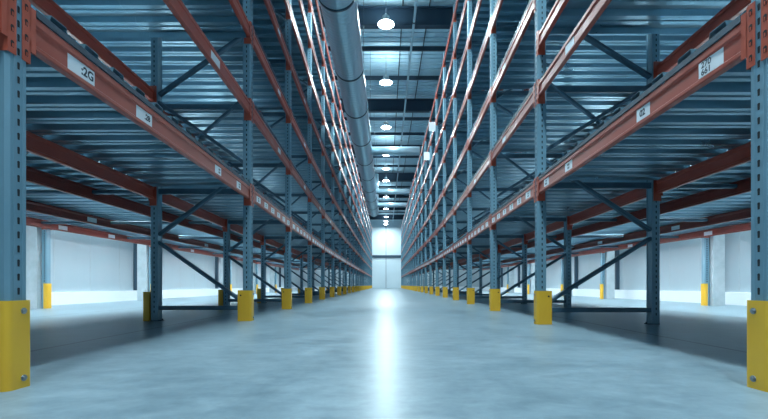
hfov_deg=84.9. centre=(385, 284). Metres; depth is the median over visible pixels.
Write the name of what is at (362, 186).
joist
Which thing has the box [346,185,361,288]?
frame
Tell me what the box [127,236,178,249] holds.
rail
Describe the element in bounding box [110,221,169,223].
rail
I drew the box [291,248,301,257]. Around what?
shelf rail
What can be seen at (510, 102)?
deck
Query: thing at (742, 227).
rail
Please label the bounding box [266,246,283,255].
rail
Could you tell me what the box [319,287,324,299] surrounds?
guard
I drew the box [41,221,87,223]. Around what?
rail
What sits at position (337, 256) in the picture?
shelf rail
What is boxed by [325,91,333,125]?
shelf rail
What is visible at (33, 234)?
concrete column
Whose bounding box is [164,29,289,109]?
deck
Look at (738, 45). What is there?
shelf rail
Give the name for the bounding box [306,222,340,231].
deck
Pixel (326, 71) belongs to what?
shelf rail
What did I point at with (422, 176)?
frame
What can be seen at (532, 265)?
concrete column
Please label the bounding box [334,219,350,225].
deck
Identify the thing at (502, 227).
deck
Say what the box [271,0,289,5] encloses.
deck
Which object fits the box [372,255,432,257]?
trim
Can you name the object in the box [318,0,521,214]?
ceiling
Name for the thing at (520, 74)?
deck
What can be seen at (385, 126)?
ceiling lamp
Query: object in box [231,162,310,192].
deck
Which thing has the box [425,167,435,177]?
deck
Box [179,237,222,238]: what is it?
rail
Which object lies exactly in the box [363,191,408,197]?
girder
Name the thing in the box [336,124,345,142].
deck
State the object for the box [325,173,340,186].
deck
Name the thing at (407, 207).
frame
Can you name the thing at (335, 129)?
shelf rail
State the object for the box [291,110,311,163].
shelf rail
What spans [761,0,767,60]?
shelf rail
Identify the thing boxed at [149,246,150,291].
post
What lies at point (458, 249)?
deck
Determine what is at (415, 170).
frame
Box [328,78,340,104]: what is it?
deck
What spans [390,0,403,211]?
conduit
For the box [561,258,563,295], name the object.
post
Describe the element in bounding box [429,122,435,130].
sign
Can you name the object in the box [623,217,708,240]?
rail
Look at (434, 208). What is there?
shelf rail
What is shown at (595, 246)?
rail
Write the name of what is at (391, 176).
girder
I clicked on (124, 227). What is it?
rail
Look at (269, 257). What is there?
rail
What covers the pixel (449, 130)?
deck
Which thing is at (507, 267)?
post
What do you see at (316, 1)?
shelf rail
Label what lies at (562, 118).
deck
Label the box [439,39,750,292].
wall
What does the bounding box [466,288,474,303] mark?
guard
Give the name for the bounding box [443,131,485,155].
deck
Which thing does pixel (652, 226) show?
frame
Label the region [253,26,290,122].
shelf rail
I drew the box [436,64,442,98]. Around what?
shelf rail
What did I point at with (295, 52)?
deck
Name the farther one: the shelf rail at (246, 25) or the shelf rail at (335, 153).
the shelf rail at (335, 153)
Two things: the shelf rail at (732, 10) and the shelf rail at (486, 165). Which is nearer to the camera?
the shelf rail at (732, 10)
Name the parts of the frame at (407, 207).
post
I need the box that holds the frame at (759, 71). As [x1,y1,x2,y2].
[751,0,767,300]
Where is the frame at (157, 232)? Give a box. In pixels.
[133,0,252,320]
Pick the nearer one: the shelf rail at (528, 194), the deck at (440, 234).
the shelf rail at (528, 194)
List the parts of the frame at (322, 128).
post, post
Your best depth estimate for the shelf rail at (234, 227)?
9.17 m
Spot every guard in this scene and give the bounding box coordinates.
[0,300,29,391]
[43,283,51,308]
[143,292,150,320]
[218,290,222,305]
[238,290,253,320]
[257,288,260,302]
[282,289,291,308]
[305,288,312,302]
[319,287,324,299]
[330,287,334,296]
[337,287,341,294]
[343,286,346,293]
[429,286,432,293]
[435,287,439,295]
[442,287,447,297]
[452,287,458,299]
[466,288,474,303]
[489,289,499,310]
[534,291,551,324]
[600,284,603,298]
[701,284,707,305]
[747,300,767,391]
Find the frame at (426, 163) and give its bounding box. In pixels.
[425,131,450,290]
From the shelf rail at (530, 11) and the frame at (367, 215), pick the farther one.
the frame at (367, 215)
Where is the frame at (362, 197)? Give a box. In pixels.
[351,197,362,285]
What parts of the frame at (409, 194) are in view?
post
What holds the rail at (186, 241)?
attached to the deck at (212, 241)
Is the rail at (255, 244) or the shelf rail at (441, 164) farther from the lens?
the shelf rail at (441, 164)
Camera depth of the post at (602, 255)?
14.14 m
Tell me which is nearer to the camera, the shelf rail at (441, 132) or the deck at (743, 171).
the deck at (743, 171)
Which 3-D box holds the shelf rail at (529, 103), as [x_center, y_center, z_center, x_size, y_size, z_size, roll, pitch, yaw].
[1.894,-2.300,6.353,0.094,0.290,2.581,0,0,2]
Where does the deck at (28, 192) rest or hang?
attached to the rail at (32, 206)
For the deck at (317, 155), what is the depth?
14.96 m
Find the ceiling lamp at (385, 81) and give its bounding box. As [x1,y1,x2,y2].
[380,74,391,85]
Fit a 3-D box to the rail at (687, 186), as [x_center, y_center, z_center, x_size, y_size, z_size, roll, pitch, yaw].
[3.857,-1.185,5.050,0.683,0.050,0.070,0,0,0]
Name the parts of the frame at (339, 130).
post, post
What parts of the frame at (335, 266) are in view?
post, post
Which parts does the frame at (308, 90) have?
post, post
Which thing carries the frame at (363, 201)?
on the floor
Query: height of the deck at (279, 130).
0.069 m
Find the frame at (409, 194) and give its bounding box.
[409,194,424,286]
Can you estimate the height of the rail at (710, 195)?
0.160 m
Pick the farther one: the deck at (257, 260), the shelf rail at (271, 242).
the deck at (257, 260)
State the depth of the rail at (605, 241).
11.58 m
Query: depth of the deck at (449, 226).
17.34 m
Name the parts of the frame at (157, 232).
post, post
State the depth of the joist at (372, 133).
28.19 m
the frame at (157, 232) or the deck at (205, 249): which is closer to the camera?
the frame at (157, 232)
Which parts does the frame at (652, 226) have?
post, post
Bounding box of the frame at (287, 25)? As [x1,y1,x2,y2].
[212,0,290,305]
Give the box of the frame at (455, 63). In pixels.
[453,3,500,299]
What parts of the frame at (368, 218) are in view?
post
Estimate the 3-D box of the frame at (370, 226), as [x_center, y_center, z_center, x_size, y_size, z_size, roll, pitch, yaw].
[-2.824,-3.930,56.660,1.552,8.800,0.112,0,0,0]
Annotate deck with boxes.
[26,10,249,186]
[26,135,137,186]
[26,187,200,218]
[31,0,149,37]
[43,219,242,235]
[72,34,217,103]
[120,0,245,37]
[132,236,267,244]
[162,186,289,218]
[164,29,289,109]
[165,104,289,161]
[178,245,282,251]
[215,252,297,256]
[229,0,289,56]
[230,218,310,235]
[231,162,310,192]
[257,260,318,262]
[260,61,310,113]
[263,112,310,153]
[267,11,310,75]
[267,192,323,210]
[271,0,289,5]
[272,234,323,244]
[274,0,310,37]
[291,154,323,179]
[291,210,333,222]
[291,244,333,251]
[294,78,323,116]
[296,116,323,147]
[298,41,323,86]
[301,6,323,58]
[303,0,323,32]
[305,180,333,196]
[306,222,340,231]
[312,148,340,164]
[312,149,333,170]
[312,251,340,256]
[313,89,333,119]
[315,119,333,144]
[316,61,333,95]
[316,197,340,209]
[317,231,345,238]
[318,36,333,74]
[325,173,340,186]
[326,99,340,122]
[327,123,340,142]
[327,209,345,218]
[327,239,350,243]
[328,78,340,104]
[330,187,345,198]
[334,129,350,144]
[334,165,345,179]
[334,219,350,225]
[335,106,345,126]
[335,144,345,160]
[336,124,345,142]
[336,199,350,208]
[341,161,350,174]
[341,182,350,191]
[418,209,429,215]
[421,137,429,151]
[421,160,429,169]
[421,178,433,188]
[421,200,435,208]
[421,222,440,228]
[421,242,441,246]
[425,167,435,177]
[425,189,442,199]
[425,214,446,221]
[425,236,451,242]
[426,143,435,155]
[430,96,440,117]
[430,122,452,140]
[430,147,452,164]
[430,175,447,188]
[430,205,452,213]
[430,230,464,236]
[436,62,452,92]
[436,93,450,119]
[436,124,466,146]
[436,157,457,174]
[436,190,463,203]
[436,220,475,229]
[436,250,473,256]
[443,17,463,60]
[443,54,481,90]
[443,92,464,122]
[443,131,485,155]
[443,170,476,189]
[443,207,489,220]
[443,243,488,251]
[454,0,464,13]
[454,0,482,50]
[454,42,499,89]
[454,91,486,129]
[454,141,514,169]
[454,187,521,206]
[454,233,521,244]
[468,0,516,38]
[468,24,516,88]
[468,91,526,139]
[468,153,562,186]
[468,215,563,233]
[474,260,527,262]
[487,252,573,256]
[491,0,528,19]
[491,0,618,88]
[491,87,632,151]
[491,180,645,215]
[501,245,614,251]
[516,234,677,244]
[538,15,750,179]
[548,216,747,233]
[550,0,694,33]
[572,9,705,85]
[590,181,750,215]
[661,0,745,33]
[663,140,750,180]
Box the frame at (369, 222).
[363,222,369,285]
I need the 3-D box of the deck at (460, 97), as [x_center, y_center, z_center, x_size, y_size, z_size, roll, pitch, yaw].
[2.843,-6.066,14.395,1.514,0.069,2.626,0,0,0]
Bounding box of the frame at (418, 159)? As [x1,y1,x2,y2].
[418,159,438,289]
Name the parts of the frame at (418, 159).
post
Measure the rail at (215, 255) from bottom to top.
0.160 m
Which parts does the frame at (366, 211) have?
post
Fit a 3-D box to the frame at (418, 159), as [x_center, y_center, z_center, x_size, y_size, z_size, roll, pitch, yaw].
[3.049,-4.130,29.190,1.702,9.200,0.112,0,0,0]
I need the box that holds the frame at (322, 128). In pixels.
[284,28,324,294]
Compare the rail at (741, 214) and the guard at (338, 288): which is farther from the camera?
the guard at (338, 288)
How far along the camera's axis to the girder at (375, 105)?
23.15 m
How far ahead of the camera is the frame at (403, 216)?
53.34 m
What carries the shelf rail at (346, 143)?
attached to the frame at (344, 148)
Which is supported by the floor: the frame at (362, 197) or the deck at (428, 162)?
the frame at (362, 197)
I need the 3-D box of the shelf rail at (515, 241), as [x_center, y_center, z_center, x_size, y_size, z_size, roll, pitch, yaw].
[3.471,-1.145,11.706,0.094,0.290,2.660,0,0,2]
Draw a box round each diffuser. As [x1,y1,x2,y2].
[378,19,393,28]
[380,80,391,85]
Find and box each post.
[41,228,50,307]
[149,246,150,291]
[230,259,231,283]
[255,263,257,283]
[274,267,276,292]
[507,267,508,292]
[528,264,529,293]
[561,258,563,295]
[600,252,604,298]
[702,237,709,305]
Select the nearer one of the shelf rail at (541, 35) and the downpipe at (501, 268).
the shelf rail at (541, 35)
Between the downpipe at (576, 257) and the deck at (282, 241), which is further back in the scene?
the downpipe at (576, 257)
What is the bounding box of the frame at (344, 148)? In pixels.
[325,127,345,290]
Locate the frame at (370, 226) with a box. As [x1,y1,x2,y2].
[363,226,370,285]
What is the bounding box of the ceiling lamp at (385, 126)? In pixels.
[381,121,390,128]
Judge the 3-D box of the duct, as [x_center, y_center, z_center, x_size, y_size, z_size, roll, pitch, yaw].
[0.074,-7.974,17.500,3.012,4.612,37.000,0,0,0]
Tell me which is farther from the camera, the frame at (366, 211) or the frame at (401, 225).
the frame at (401, 225)
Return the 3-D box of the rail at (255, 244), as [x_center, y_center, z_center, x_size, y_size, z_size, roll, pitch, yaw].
[-3.875,-1.200,12.275,0.050,0.160,2.686,0,0,0]
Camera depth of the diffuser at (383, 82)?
18.98 m
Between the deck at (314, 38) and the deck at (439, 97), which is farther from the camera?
the deck at (439, 97)
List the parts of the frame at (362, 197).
post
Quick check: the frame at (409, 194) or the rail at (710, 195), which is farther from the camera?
the frame at (409, 194)
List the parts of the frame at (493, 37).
post, post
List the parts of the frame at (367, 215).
post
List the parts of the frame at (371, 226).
post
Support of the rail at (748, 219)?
attached to the rail at (680, 226)
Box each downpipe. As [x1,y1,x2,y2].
[133,243,136,289]
[215,257,218,288]
[279,267,280,286]
[501,268,502,286]
[518,266,519,287]
[574,256,577,288]
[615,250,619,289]
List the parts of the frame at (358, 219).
post, post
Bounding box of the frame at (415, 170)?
[415,170,433,287]
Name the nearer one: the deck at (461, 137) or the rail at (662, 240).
the rail at (662, 240)
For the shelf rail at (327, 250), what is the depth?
14.94 m
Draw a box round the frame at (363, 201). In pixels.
[351,201,364,286]
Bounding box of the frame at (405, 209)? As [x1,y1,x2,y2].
[405,209,417,285]
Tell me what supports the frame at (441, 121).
on the floor
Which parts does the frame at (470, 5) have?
post, post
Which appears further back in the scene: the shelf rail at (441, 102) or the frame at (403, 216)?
the frame at (403, 216)
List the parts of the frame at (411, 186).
post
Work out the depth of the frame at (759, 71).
1.89 m
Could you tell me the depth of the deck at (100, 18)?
5.14 m
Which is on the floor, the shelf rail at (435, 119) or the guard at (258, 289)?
the guard at (258, 289)
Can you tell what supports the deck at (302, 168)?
attached to the frame at (308, 90)
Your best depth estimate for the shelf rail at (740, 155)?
4.21 m
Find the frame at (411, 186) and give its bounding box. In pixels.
[411,186,424,285]
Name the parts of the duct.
hanger rod, hanger rod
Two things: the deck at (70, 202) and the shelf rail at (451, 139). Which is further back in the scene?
the shelf rail at (451, 139)
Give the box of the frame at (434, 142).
[430,111,458,291]
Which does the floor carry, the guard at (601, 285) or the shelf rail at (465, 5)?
the guard at (601, 285)
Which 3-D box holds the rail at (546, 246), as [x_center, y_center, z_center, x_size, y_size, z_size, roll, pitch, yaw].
[5.051,-1.185,13.050,1.594,0.050,0.070,0,0,0]
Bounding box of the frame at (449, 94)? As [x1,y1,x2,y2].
[443,51,481,293]
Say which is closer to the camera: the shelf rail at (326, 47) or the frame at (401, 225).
the shelf rail at (326, 47)
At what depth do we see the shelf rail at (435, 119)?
20.30 m
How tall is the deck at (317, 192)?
0.069 m
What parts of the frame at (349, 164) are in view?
post, post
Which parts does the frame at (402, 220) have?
post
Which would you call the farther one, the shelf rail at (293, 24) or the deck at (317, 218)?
the deck at (317, 218)
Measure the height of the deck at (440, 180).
0.069 m
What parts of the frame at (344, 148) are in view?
post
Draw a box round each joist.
[328,46,445,50]
[335,76,438,79]
[344,117,435,120]
[348,132,424,134]
[354,156,419,157]
[356,165,416,166]
[360,181,412,181]
[362,186,410,187]
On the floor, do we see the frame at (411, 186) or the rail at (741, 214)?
the frame at (411, 186)
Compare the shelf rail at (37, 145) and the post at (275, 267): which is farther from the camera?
the post at (275, 267)
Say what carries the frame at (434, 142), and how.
on the floor
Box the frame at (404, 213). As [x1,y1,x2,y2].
[404,213,412,285]
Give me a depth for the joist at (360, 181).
40.90 m
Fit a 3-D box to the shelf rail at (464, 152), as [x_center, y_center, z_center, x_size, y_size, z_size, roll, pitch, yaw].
[2.088,-3.450,11.704,0.094,0.290,2.660,0,0,2]
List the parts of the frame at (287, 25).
post, post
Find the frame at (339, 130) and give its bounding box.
[312,100,340,291]
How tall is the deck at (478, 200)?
0.069 m
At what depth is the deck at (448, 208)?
19.77 m
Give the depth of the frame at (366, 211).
45.84 m
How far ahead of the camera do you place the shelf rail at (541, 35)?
4.66 m
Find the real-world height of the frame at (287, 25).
8.800 m
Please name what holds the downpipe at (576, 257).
attached to the wall at (680, 261)
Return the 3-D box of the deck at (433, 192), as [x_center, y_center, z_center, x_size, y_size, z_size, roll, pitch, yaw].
[2.928,-4.835,22.465,1.464,0.069,2.569,0,0,0]
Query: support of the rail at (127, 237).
attached to the rail at (186, 241)
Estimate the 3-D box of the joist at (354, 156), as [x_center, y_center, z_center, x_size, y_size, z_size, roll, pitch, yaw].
[0.250,-10.165,33.320,15.960,0.170,0.100,0,0,0]
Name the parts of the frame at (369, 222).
post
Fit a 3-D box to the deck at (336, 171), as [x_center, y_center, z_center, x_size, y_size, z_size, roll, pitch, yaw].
[-2.696,-5.446,20.345,1.329,0.069,2.584,0,0,0]
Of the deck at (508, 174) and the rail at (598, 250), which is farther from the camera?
the rail at (598, 250)
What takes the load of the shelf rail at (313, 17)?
attached to the frame at (322, 128)
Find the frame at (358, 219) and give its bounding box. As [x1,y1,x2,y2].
[342,177,359,287]
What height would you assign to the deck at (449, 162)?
0.069 m
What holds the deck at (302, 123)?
attached to the frame at (308, 90)
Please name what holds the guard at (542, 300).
on the floor
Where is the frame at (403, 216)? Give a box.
[403,216,414,285]
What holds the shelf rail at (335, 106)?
attached to the frame at (332, 82)
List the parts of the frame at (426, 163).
post, post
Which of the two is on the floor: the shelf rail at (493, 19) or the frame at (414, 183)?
the frame at (414, 183)
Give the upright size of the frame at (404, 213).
9.200 m
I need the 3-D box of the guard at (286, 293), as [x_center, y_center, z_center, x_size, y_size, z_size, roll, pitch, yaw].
[-1.931,0.270,8.216,0.187,0.400,0.140,0,0,0]
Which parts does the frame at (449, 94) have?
post, post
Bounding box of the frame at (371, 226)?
[363,226,371,284]
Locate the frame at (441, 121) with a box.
[436,85,466,291]
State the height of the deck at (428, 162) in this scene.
0.069 m
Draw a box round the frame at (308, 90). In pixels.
[261,0,311,302]
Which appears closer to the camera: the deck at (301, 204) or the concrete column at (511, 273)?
the deck at (301, 204)
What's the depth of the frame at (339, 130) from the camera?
18.95 m
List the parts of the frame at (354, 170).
post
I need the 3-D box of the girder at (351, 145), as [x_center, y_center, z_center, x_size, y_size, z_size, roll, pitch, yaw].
[0.250,-9.890,30.780,15.960,0.680,0.260,0,0,0]
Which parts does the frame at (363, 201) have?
post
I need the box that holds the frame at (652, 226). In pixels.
[535,0,659,323]
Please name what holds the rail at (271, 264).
attached to the deck
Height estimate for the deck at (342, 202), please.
0.069 m
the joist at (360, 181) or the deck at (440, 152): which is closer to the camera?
the deck at (440, 152)
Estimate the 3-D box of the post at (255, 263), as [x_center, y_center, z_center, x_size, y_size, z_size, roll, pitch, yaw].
[-6.845,-0.400,22.200,0.130,1.740,0.130,0,0,0]
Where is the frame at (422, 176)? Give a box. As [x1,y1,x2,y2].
[421,146,442,289]
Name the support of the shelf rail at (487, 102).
attached to the frame at (493, 37)
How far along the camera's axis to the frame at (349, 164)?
24.33 m
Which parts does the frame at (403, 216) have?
post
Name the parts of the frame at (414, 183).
post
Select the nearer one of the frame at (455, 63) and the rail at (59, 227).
the rail at (59, 227)
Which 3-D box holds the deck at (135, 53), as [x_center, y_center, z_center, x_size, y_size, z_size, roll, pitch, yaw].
[-4.949,-3.425,6.875,3.743,0.069,2.569,0,0,0]
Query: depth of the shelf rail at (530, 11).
6.11 m
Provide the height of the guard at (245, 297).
0.400 m
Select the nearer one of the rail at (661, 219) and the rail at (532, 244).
the rail at (661, 219)
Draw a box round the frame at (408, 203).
[408,203,419,285]
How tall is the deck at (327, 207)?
0.069 m
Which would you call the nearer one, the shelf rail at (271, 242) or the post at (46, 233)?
the post at (46, 233)
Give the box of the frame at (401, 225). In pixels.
[401,225,410,285]
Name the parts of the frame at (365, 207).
post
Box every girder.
[319,6,460,28]
[340,98,433,112]
[351,145,421,154]
[358,173,414,180]
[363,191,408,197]
[366,205,405,209]
[369,215,403,219]
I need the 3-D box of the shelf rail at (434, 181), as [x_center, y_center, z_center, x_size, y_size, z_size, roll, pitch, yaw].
[2.228,-4.700,19.775,0.094,0.290,2.659,0,0,0]
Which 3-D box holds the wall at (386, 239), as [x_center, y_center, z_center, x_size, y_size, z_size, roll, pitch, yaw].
[0.250,-4.980,66.100,16.400,10.900,0.200,0,0,0]
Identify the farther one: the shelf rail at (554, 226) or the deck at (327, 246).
the deck at (327, 246)
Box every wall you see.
[51,18,336,291]
[337,220,435,287]
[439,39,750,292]
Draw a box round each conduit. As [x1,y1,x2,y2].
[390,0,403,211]
[397,0,430,211]
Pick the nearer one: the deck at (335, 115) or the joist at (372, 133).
the deck at (335, 115)
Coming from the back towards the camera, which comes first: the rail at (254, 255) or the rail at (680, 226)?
the rail at (254, 255)
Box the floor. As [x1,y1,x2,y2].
[0,288,767,418]
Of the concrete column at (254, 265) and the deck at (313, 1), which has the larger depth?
the concrete column at (254, 265)
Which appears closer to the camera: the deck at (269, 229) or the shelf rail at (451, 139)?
the deck at (269, 229)
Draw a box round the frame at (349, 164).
[328,141,350,290]
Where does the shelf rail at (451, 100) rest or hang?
attached to the frame at (449, 94)
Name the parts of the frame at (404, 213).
post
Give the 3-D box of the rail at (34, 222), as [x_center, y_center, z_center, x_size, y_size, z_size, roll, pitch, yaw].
[-6.745,-1.200,6.875,0.050,0.160,2.686,0,0,0]
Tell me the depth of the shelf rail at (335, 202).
17.61 m
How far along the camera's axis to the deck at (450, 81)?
14.90 m
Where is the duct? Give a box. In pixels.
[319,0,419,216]
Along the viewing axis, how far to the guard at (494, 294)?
7.59 m
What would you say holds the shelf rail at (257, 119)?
attached to the frame at (157, 232)
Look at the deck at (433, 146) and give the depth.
22.25 m
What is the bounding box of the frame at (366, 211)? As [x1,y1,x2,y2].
[355,211,366,285]
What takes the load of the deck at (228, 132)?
attached to the frame at (157, 232)
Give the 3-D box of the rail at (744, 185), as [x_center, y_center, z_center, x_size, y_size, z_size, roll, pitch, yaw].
[4.225,-1.165,3.471,0.050,0.160,3.154,0,0,0]
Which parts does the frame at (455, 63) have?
post, post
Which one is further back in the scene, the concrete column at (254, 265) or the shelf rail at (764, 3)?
the concrete column at (254, 265)
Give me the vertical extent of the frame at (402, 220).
9.200 m
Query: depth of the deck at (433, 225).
25.16 m
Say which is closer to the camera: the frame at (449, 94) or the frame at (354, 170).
the frame at (449, 94)
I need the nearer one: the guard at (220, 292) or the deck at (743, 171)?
the deck at (743, 171)
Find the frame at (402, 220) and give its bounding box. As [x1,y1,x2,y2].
[402,220,412,285]
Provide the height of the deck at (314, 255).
0.069 m
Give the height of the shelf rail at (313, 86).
0.290 m
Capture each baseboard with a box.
[52,286,336,304]
[439,286,750,305]
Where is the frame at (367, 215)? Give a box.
[357,215,367,285]
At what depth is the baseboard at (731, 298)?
12.30 m
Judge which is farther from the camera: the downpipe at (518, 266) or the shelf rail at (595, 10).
the downpipe at (518, 266)
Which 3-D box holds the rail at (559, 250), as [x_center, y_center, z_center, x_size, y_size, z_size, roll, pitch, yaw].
[5.875,-1.165,14.395,0.050,0.160,2.686,0,0,0]
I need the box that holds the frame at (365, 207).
[354,207,365,285]
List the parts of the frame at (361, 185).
post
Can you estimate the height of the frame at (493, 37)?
9.200 m
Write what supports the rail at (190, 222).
attached to the frame at (287, 25)
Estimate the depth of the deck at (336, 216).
20.60 m
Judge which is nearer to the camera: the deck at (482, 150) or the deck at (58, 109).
the deck at (58, 109)
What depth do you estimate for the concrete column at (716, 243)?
9.49 m
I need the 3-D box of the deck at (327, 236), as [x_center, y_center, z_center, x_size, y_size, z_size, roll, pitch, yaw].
[-2.696,-2.425,20.345,1.329,0.069,2.584,0,0,0]
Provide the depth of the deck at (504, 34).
8.88 m
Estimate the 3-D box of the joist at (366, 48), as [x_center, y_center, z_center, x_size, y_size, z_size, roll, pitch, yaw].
[0.250,-10.165,18.080,15.960,0.170,0.100,0,0,0]
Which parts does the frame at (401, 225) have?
post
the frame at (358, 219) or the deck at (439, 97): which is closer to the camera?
the deck at (439, 97)
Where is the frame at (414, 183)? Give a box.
[413,183,429,288]
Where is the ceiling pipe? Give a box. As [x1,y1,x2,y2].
[392,0,417,221]
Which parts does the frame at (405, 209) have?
post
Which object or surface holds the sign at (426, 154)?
attached to the frame at (434, 142)
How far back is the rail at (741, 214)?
7.15 m
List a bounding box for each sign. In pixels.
[424,152,429,159]
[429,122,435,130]
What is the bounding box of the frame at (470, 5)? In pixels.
[467,0,526,303]
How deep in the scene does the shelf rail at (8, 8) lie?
1.85 m
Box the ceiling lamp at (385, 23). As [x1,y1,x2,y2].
[378,13,393,28]
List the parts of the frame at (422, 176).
post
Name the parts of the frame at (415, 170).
post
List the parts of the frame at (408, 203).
post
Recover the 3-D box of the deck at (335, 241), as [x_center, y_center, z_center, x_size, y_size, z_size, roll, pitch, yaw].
[-2.703,-2.425,23.035,1.314,0.069,2.569,0,0,0]
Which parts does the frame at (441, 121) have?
post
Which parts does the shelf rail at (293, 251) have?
rail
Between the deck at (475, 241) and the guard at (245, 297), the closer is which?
the guard at (245, 297)
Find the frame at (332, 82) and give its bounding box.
[300,70,333,292]
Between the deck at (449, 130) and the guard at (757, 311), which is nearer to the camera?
the guard at (757, 311)
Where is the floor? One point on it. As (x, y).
(372, 353)
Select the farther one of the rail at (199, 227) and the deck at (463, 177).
the deck at (463, 177)
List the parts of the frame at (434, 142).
post, post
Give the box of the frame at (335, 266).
[334,159,353,289]
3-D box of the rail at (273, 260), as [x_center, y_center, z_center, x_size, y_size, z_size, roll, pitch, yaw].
[-5.405,-1.200,20.345,0.050,0.160,2.686,0,0,0]
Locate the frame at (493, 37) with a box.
[490,0,570,307]
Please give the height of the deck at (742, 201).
0.069 m
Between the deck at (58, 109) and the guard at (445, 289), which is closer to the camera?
the deck at (58, 109)
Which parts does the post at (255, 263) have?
post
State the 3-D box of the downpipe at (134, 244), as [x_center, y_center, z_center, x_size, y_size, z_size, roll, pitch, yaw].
[-7.680,-2.685,12.920,0.120,5.690,0.100,0,0,0]
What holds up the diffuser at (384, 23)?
attached to the ceiling lamp at (385, 23)
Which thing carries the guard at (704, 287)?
on the floor
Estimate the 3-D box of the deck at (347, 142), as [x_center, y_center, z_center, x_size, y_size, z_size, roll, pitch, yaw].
[-2.703,-8.165,23.035,1.314,0.069,2.569,0,0,0]
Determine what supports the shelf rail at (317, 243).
attached to the frame at (308, 90)
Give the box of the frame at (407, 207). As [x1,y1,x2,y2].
[406,207,419,285]
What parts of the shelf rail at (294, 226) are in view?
rail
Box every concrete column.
[26,135,42,308]
[137,179,148,300]
[221,258,222,289]
[253,263,255,293]
[269,266,274,292]
[509,266,513,292]
[530,263,534,293]
[563,152,571,295]
[605,251,614,298]
[707,158,724,305]
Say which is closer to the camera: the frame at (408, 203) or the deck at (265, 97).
the deck at (265, 97)
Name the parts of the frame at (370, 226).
post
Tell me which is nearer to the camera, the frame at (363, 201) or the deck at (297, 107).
the deck at (297, 107)
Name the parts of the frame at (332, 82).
post, post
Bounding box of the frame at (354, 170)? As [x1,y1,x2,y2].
[341,170,356,289]
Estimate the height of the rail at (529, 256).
0.160 m
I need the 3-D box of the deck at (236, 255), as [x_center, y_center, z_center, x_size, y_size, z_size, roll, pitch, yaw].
[-5.077,-1.315,17.655,3.405,0.069,2.630,0,0,0]
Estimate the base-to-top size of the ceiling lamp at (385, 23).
1.220 m
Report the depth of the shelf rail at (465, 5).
11.72 m
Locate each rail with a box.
[0,0,16,55]
[22,0,251,205]
[26,130,156,205]
[26,166,92,199]
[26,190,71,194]
[26,200,110,227]
[26,217,42,227]
[28,0,156,102]
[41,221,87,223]
[42,220,127,241]
[92,188,188,227]
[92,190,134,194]
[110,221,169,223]
[111,220,178,241]
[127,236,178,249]
[127,237,150,238]
[162,195,226,231]
[163,0,251,120]
[163,111,224,161]
[178,246,212,255]
[179,236,219,249]
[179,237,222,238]
[189,220,237,241]
[189,221,211,223]
[213,252,236,259]
[219,246,242,254]
[228,0,251,44]
[230,224,263,244]
[238,236,266,249]
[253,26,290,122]
[253,102,290,174]
[253,185,290,231]
[253,254,260,258]
[264,0,290,69]
[266,239,284,252]
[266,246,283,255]
[267,259,281,262]
[268,257,293,258]
[270,263,281,267]
[284,0,290,18]
[291,7,311,85]
[291,57,311,123]
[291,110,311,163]
[291,161,311,201]
[291,217,311,244]
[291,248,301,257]
[298,0,311,47]
[308,0,311,12]
[312,8,324,66]
[312,43,324,94]
[312,80,324,124]
[312,117,324,155]
[312,157,324,187]
[312,195,324,218]
[312,237,324,252]
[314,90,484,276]
[315,0,324,40]
[325,38,333,80]
[325,63,333,102]
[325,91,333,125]
[325,121,333,151]
[325,151,333,176]
[325,182,333,203]
[325,213,333,229]
[325,246,333,257]
[334,76,340,109]
[334,97,340,128]
[334,121,340,148]
[334,146,340,169]
[334,171,340,191]
[334,197,340,214]
[334,223,340,236]
[334,252,340,261]
[341,107,345,131]
[341,126,345,147]
[341,146,345,165]
[346,127,350,148]
[346,143,350,162]
[346,161,350,178]
[430,93,435,121]
[430,119,435,145]
[430,147,435,169]
[430,175,435,193]
[430,203,435,218]
[430,229,435,241]
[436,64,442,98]
[436,94,442,124]
[436,126,442,152]
[436,159,442,180]
[436,192,442,208]
[436,222,442,235]
[436,252,442,261]
[443,19,452,66]
[443,55,452,97]
[443,94,452,129]
[443,133,452,162]
[443,172,452,195]
[443,209,452,226]
[443,246,452,257]
[453,0,458,21]
[453,0,466,58]
[453,44,466,97]
[453,93,466,137]
[453,143,466,177]
[453,189,466,214]
[453,235,466,252]
[467,0,481,49]
[467,21,489,99]
[467,89,489,150]
[467,152,489,197]
[467,215,489,243]
[480,248,489,257]
[490,0,503,34]
[490,0,534,102]
[490,83,534,166]
[490,179,534,229]
[498,238,521,252]
[501,245,520,254]
[501,257,518,258]
[502,258,519,262]
[519,254,534,259]
[521,235,556,249]
[524,222,563,243]
[533,246,574,247]
[536,0,568,56]
[536,0,611,104]
[536,1,754,201]
[546,245,574,254]
[550,252,577,259]
[556,217,618,240]
[567,189,645,229]
[572,236,623,237]
[574,235,623,249]
[578,245,617,255]
[584,218,616,221]
[590,246,617,247]
[616,182,735,224]
[618,235,677,249]
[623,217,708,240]
[641,218,707,221]
[644,236,678,237]
[653,0,750,78]
[653,142,750,200]
[677,184,737,188]
[678,222,750,240]
[707,208,750,224]
[731,218,750,221]
[735,177,750,194]
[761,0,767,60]
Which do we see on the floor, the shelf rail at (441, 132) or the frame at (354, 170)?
the frame at (354, 170)
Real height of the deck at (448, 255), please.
0.069 m
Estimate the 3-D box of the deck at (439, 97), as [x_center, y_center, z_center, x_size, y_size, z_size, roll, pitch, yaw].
[2.918,-8.415,19.775,1.484,0.069,2.592,0,0,0]
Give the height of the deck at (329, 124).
0.069 m
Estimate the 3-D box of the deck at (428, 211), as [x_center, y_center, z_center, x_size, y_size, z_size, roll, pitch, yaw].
[2.928,-4.835,27.845,1.464,0.069,2.569,0,0,0]
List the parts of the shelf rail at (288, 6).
rail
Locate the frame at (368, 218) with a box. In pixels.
[363,218,368,285]
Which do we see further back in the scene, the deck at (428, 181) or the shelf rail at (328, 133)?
the deck at (428, 181)

